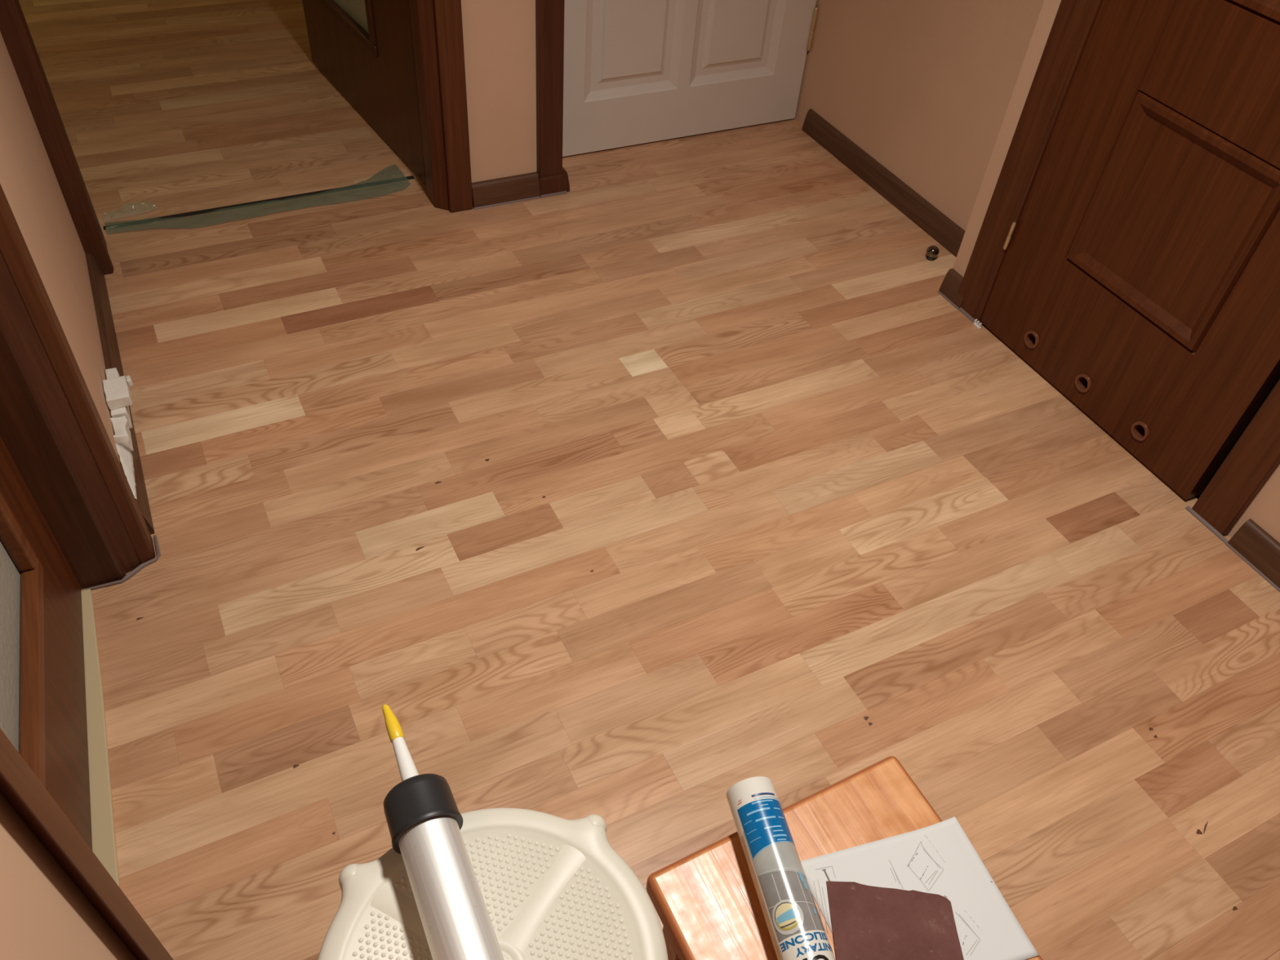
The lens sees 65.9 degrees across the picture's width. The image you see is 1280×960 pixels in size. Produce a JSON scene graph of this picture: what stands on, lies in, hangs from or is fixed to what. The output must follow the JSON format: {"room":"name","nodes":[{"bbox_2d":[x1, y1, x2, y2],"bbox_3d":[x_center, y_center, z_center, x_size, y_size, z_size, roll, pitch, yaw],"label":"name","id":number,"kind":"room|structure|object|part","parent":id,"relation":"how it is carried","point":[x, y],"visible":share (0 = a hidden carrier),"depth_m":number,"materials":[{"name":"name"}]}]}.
{"room":"apartment hallway","nodes":[
{"label":"apartment hallway","id":0,"kind":"room"},
{"bbox_2d":[0,31,142,959],"bbox_3d":[-0.425,-0.210,0.139,0.168,2.600,3.418,-17,49,-21],"label":"wall","id":1,"kind":"structure","parent":0,"point":[45,915],"depth_m":1.39,"materials":[{"name":"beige paint"}]},
{"bbox_2d":[0,435,92,850],"bbox_3d":[-0.668,-0.281,0.579,0.043,2.018,0.765,-14,48,-19],"label":"door","id":2,"kind":"structure","parent":1,"relation":"in","point":[43,705],"depth_m":1.26,"materials":[{"name":"brown wood"}]},
{"bbox_3d":[-0.673,-0.264,0.596,0.008,1.609,0.522,-14,48,-19],"label":"glass pane","id":3,"kind":"part","parent":2,"relation":"part of","materials":[{"name":"beige glass"}]},
{"bbox_2d":[0,183,173,959],"bbox_3d":[-0.616,-0.333,0.582,0.181,2.121,0.891,-17,49,-21],"label":"door frame","id":4,"kind":"structure","parent":1,"relation":"attached to","point":[39,429],"depth_m":1.31,"materials":[{"name":"brown wood"}]},
{"bbox_3d":[-0.733,-0.629,0.862,0.022,2.119,0.056,-17,49,-21],"label":"casing","id":5,"kind":"part","parent":4,"relation":"part of","materials":[{"name":"brown wood"}]},
{"bbox_3d":[-0.366,-0.072,0.346,0.022,2.119,0.041,-17,49,-21],"label":"casing","id":6,"kind":"part","parent":4,"relation":"part of","materials":[{"name":"brown wood"}]},
{"bbox_2d":[84,253,155,534],"bbox_3d":[-0.987,-0.194,1.861,0.020,0.060,0.802,-17,49,-21],"label":"baseboard","id":7,"kind":"structure","parent":1,"relation":"attached to","point":[110,349],"depth_m":1.91,"materials":[{"name":"brown wood"}]},
{"bbox_2d":[106,367,119,378],"bbox_3d":[-0.953,-0.180,1.791,0.020,0.022,0.053,-17,49,-21],"label":"fitting","id":8,"kind":"object","parent":7,"relation":"on","point":[111,372],"visible":0.39,"depth_m":1.79,"materials":[{"name":"white plastic"}]},
{"bbox_2d":[102,375,133,428],"bbox_3d":[-0.900,-0.135,1.723,0.045,0.061,0.073,-17,49,-21],"label":"fitting","id":9,"kind":"object","parent":7,"relation":"on","point":[117,391],"visible":0.95,"depth_m":1.70,"materials":[{"name":"white plastic"}]},
{"bbox_2d":[111,416,133,451],"bbox_3d":[-0.883,-0.079,1.685,0.024,0.040,0.057,-17,49,-21],"label":"fitting","id":10,"kind":"object","parent":7,"relation":"on","point":[121,431],"visible":0.95,"depth_m":1.67,"materials":[{"name":"white plastic"}]},
{"bbox_2d":[115,443,137,499],"bbox_3d":[-0.845,-0.015,1.630,0.019,0.031,0.115,-17,49,-21],"label":"paper strip","id":11,"kind":"object","parent":7,"relation":"on","point":[126,456],"visible":0.94,"depth_m":1.64,"materials":[{"name":"white paper"}]},
{"bbox_2d":[461,0,536,182],"bbox_3d":[-0.384,-1.692,1.610,2.065,2.600,0.302,-17,49,-21],"label":"wall","id":12,"kind":"structure","parent":0,"point":[499,36],"depth_m":2.26,"materials":[{"name":"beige paint"}]},
{"bbox_2d":[0,0,472,274],"bbox_3d":[-0.750,-1.339,1.563,0.854,2.119,0.137,-17,49,-21],"label":"door frame","id":13,"kind":"structure","parent":12,"relation":"attached to","point":[437,27],"depth_m":2.12,"materials":[{"name":"brown wood"}]},
{"bbox_3d":[-1.088,-1.191,1.385,0.044,2.119,0.018,-17,49,-21],"label":"casing","id":14,"kind":"part","parent":13,"relation":"part of","materials":[{"name":"brown wood"}]},
{"bbox_3d":[-0.367,-1.406,1.666,0.058,2.119,0.019,-17,49,-21],"label":"casing","id":15,"kind":"part","parent":13,"relation":"part of","materials":[{"name":"brown wood"}]},
{"bbox_2d":[302,0,426,184],"bbox_3d":[-0.673,-1.703,1.990,0.043,2.022,0.800,-22,51,-25],"label":"door","id":16,"kind":"structure","parent":12,"relation":"in","point":[364,48],"depth_m":2.51,"materials":[{"name":"brown wood"}]},
{"bbox_3d":[-0.698,-1.716,2.037,0.008,1.519,0.427,-22,51,-25],"label":"glass pane","id":17,"kind":"part","parent":16,"relation":"part of","materials":[{"name":"white"}]},
{"bbox_2d":[471,171,540,209],"bbox_3d":[-0.331,-0.714,2.437,0.172,0.060,0.023,-17,49,-21],"label":"baseboard","id":18,"kind":"structure","parent":12,"relation":"attached to","point":[523,187],"depth_m":2.43,"materials":[{"name":"brown wood"}]},
{"bbox_2d":[535,0,569,198],"bbox_3d":[-0.177,-1.517,1.795,0.083,2.120,0.166,-17,49,-21],"label":"door frame","id":19,"kind":"structure","parent":12,"relation":"attached to","point":[553,180],"depth_m":2.31,"materials":[{"name":"brown wood"}]},
{"bbox_2d":[562,0,818,156],"bbox_3d":[0.168,-1.671,2.039,0.782,2.024,0.051,-17,49,-21],"label":"door","id":20,"kind":"structure","parent":12,"relation":"in","point":[636,72],"depth_m":2.62,"materials":[{"name":"white paint"}]},
{"bbox_2d":[18,0,1279,959],"bbox_3d":[-0.938,-0.368,2.122,3.700,0.061,6.800,-17,49,-21],"label":"floor","id":21,"kind":"structure","parent":0,"point":[654,486],"depth_m":1.71,"materials":[{"name":"brown"}]},
{"bbox_2d":[81,589,119,887],"bbox_3d":[-0.716,0.425,1.311,0.051,0.006,0.752,-14,48,-18],"label":"threshold strip","id":22,"kind":"object","parent":21,"relation":"on","point":[103,830],"visible":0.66,"depth_m":1.35,"materials":[{"name":"beige wood"}]},
{"bbox_2d":[104,164,410,234],"bbox_3d":[-0.907,-0.678,2.379,0.702,0.012,0.147,-17,49,-21],"label":"tape strip","id":23,"kind":"object","parent":21,"relation":"on","point":[391,179],"visible":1,"depth_m":2.37,"materials":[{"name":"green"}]},
{"bbox_2d":[317,808,668,959],"bbox_3d":[-0.135,0.549,0.963,0.298,0.404,0.297,-17,49,-21],"label":"plastic stool","id":24,"kind":"object","parent":21,"relation":"on","point":[553,887],"visible":0.78,"depth_m":0.86,"materials":[{"name":"white plastic"}]},
{"bbox_3d":[-0.271,0.485,1.013,0.033,0.405,0.033,-17,49,-21],"label":"leg","id":25,"kind":"part","parent":24,"relation":"part of","materials":[{"name":"beige plastic"}]},
{"bbox_2d":[382,704,504,959],"bbox_3d":[-0.114,0.456,0.783,0.064,0.142,0.636,-15,49,-20],"label":"gun","id":26,"kind":"object","parent":24,"relation":"on","point":[424,821],"visible":1,"depth_m":0.83,"materials":[{"name":"metal"}]},
{"bbox_3d":[-0.054,0.457,1.062,0.034,0.405,0.033,-17,49,-21],"label":"leg","id":27,"kind":"part","parent":24,"relation":"part of","materials":[{"name":"beige plastic"}]},
{"bbox_2d":[645,755,1042,959],"bbox_3d":[0.193,0.552,1.033,0.305,0.344,0.306,-17,49,-21],"label":"wooden stool","id":28,"kind":"object","parent":21,"relation":"on","point":[706,902],"visible":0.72,"depth_m":0.96,"materials":[{"name":"orange wood"}]},
{"bbox_3d":[0.040,0.524,1.068,0.036,0.314,0.036,-17,49,-21],"label":"leg","id":29,"kind":"part","parent":28,"relation":"part of","materials":[{"name":"orange wood"}]},
{"bbox_2d":[726,776,835,959],"bbox_3d":[0.136,0.390,0.909,0.049,0.049,0.232,-7,46,-12],"label":"cartridge","id":30,"kind":"object","parent":28,"relation":"on","point":[793,922],"visible":1,"depth_m":0.91,"materials":[{"name":"beige plastic"}]},
{"bbox_2d":[746,807,769,816],"bbox_3d":[0.114,0.318,0.948,0.022,0.006,0.002,-7,46,-12],"label":"print","id":31,"kind":"object","parent":30,"relation":"on","point":[751,811],"depth_m":0.95,"materials":[{"name":"white"}]},
{"bbox_2d":[740,835,782,959],"bbox_3d":[0.116,0.400,0.897,0.035,0.013,0.154,-17,49,-21],"label":"print","id":32,"kind":"object","parent":30,"relation":"on","point":[759,873],"depth_m":0.91},
{"bbox_2d":[751,800,772,804],"bbox_3d":[0.118,0.311,0.954,0.021,0.003,0.001,-7,46,-12],"label":"print","id":33,"kind":"object","parent":30,"relation":"on","point":[753,802],"depth_m":0.95,"materials":[{"name":"white"}]},
{"bbox_2d":[751,792,774,797],"bbox_3d":[0.120,0.307,0.962,0.025,0.007,0.002,-7,46,-12],"label":"print","id":34,"kind":"object","parent":30,"relation":"on","point":[753,794],"depth_m":0.96,"materials":[{"name":"blue paint"}]},
{"bbox_2d":[755,815,775,822],"bbox_3d":[0.120,0.323,0.942,0.020,0.003,0.002,-7,46,-12],"label":"print","id":35,"kind":"object","parent":30,"relation":"on","point":[758,818],"depth_m":0.94,"materials":[{"name":"white"}]},
{"bbox_2d":[764,825,781,829],"bbox_3d":[0.126,0.329,0.937,0.017,0.003,0.002,-7,46,-12],"label":"print","id":36,"kind":"object","parent":30,"relation":"on","point":[766,827],"depth_m":0.94,"materials":[{"name":"white"}]},
{"bbox_2d":[773,834,786,836],"bbox_3d":[0.132,0.336,0.932,0.014,0.005,0.002,-7,46,-12],"label":"print","id":37,"kind":"object","parent":30,"relation":"on","point":[774,835],"depth_m":0.93,"materials":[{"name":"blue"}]},
{"bbox_2d":[757,871,825,942],"bbox_3d":[0.134,0.367,0.912,0.046,0.020,0.104,-7,46,-12],"label":"photo","id":38,"kind":"object","parent":30,"relation":"on","point":[788,907],"depth_m":0.89},
{"bbox_2d":[800,816,1039,959],"bbox_3d":[0.261,0.404,0.937,0.188,0.009,0.139,-9,47,-14],"label":"instruction sheet","id":39,"kind":"object","parent":28,"relation":"on","point":[940,858],"visible":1,"depth_m":0.96,"materials":[{"name":"white paper"}]},
{"bbox_2d":[826,880,964,959],"bbox_3d":[0.238,0.435,0.908,0.119,0.001,0.130,3,45,-3],"label":"sandpaper","id":40,"kind":"object","parent":39,"relation":"on","point":[868,922],"visible":1,"depth_m":0.93,"materials":[{"name":"brown paper"}]},
{"bbox_2d":[925,245,938,261],"bbox_3d":[0.708,-0.551,2.394,0.030,0.034,0.030,-17,49,-21],"label":"doorstop","id":41,"kind":"object","parent":21,"relation":"on","point":[932,251],"visible":1,"depth_m":2.38,"materials":[{"name":"black metal"}]},
{"bbox_2d":[973,319,982,328],"bbox_3d":[0.757,-0.350,2.213,0.007,0.014,0.021,-17,49,-21],"label":"plastic shim","id":42,"kind":"object","parent":21,"relation":"on","point":[977,325],"visible":1,"depth_m":2.21,"materials":[{"name":"white plastic"}]},
{"bbox_2d":[795,0,1044,231],"bbox_3d":[0.765,-1.750,1.776,0.145,2.600,1.023,-17,49,-21],"label":"wall","id":43,"kind":"structure","parent":0,"point":[925,88],"depth_m":2.40,"materials":[{"name":"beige paint"}]},
{"bbox_2d":[801,108,965,257],"bbox_3d":[0.653,-0.766,2.583,0.020,0.060,0.807,-17,49,-21],"label":"baseboard","id":44,"kind":"structure","parent":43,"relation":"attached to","point":[935,224],"depth_m":2.58,"materials":[{"name":"brown wood"}]},
{"bbox_2d":[952,0,1279,542],"bbox_3d":[1.457,-0.486,0.592,0.150,2.600,2.697,-17,49,-21],"label":"wall","id":45,"kind":"structure","parent":0,"point":[1264,509],"depth_m":1.94,"materials":[{"name":"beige paint"}]},
{"bbox_2d":[937,268,964,310],"bbox_3d":[0.722,-0.438,2.264,0.023,0.060,0.075,-17,49,-21],"label":"baseboard","id":46,"kind":"structure","parent":45,"relation":"attached to","point":[949,287],"depth_m":2.26,"materials":[{"name":"brown wood"}]},
{"bbox_2d":[958,0,1279,544],"bbox_3d":[1.038,-0.911,1.310,0.172,2.120,0.790,-17,49,-21],"label":"door frame","id":47,"kind":"structure","parent":45,"relation":"attached to","point":[1253,457],"depth_m":1.84,"materials":[{"name":"brown wood"}]},
{"bbox_3d":[0.820,-1.125,1.501,0.019,2.119,0.084,-17,49,-21],"label":"casing","id":48,"kind":"part","parent":47,"relation":"part of","materials":[{"name":"brown wood"}]},
{"bbox_3d":[1.123,-0.666,1.075,0.019,2.119,0.073,-17,49,-21],"label":"casing","id":49,"kind":"part","parent":47,"relation":"part of","materials":[{"name":"brown wood"}]},
{"bbox_2d":[980,0,1279,500],"bbox_3d":[0.972,-0.874,1.326,0.049,2.023,0.602,-17,49,-21],"label":"door","id":50,"kind":"structure","parent":45,"relation":"in","point":[1139,274],"depth_m":1.76,"materials":[{"name":"brown wood"}]},
{"bbox_2d":[1023,330,1039,348],"bbox_3d":[0.838,-0.300,2.097,0.025,0.039,0.039,-17,49,-21],"label":"vent","id":51,"kind":"object","parent":50,"relation":"attached to","point":[1031,338],"depth_m":2.10,"materials":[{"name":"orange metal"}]},
{"bbox_2d":[1075,373,1091,392],"bbox_3d":[0.905,-0.198,2.002,0.025,0.039,0.039,-17,49,-21],"label":"vent","id":52,"kind":"object","parent":50,"relation":"attached to","point":[1082,381],"depth_m":2.01,"materials":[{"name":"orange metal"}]},
{"bbox_2d":[1130,421,1149,440],"bbox_3d":[0.972,-0.097,1.908,0.025,0.039,0.039,-17,49,-21],"label":"vent","id":53,"kind":"object","parent":50,"relation":"attached to","point":[1140,430],"depth_m":1.91,"materials":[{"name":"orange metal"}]},
{"bbox_2d":[1225,519,1279,592],"bbox_3d":[1.477,0.705,1.204,0.023,0.060,1.856,-17,49,-21],"label":"baseboard","id":54,"kind":"structure","parent":45,"relation":"attached to","point":[1251,543],"depth_m":1.74,"materials":[{"name":"brown wood"}]}
]}

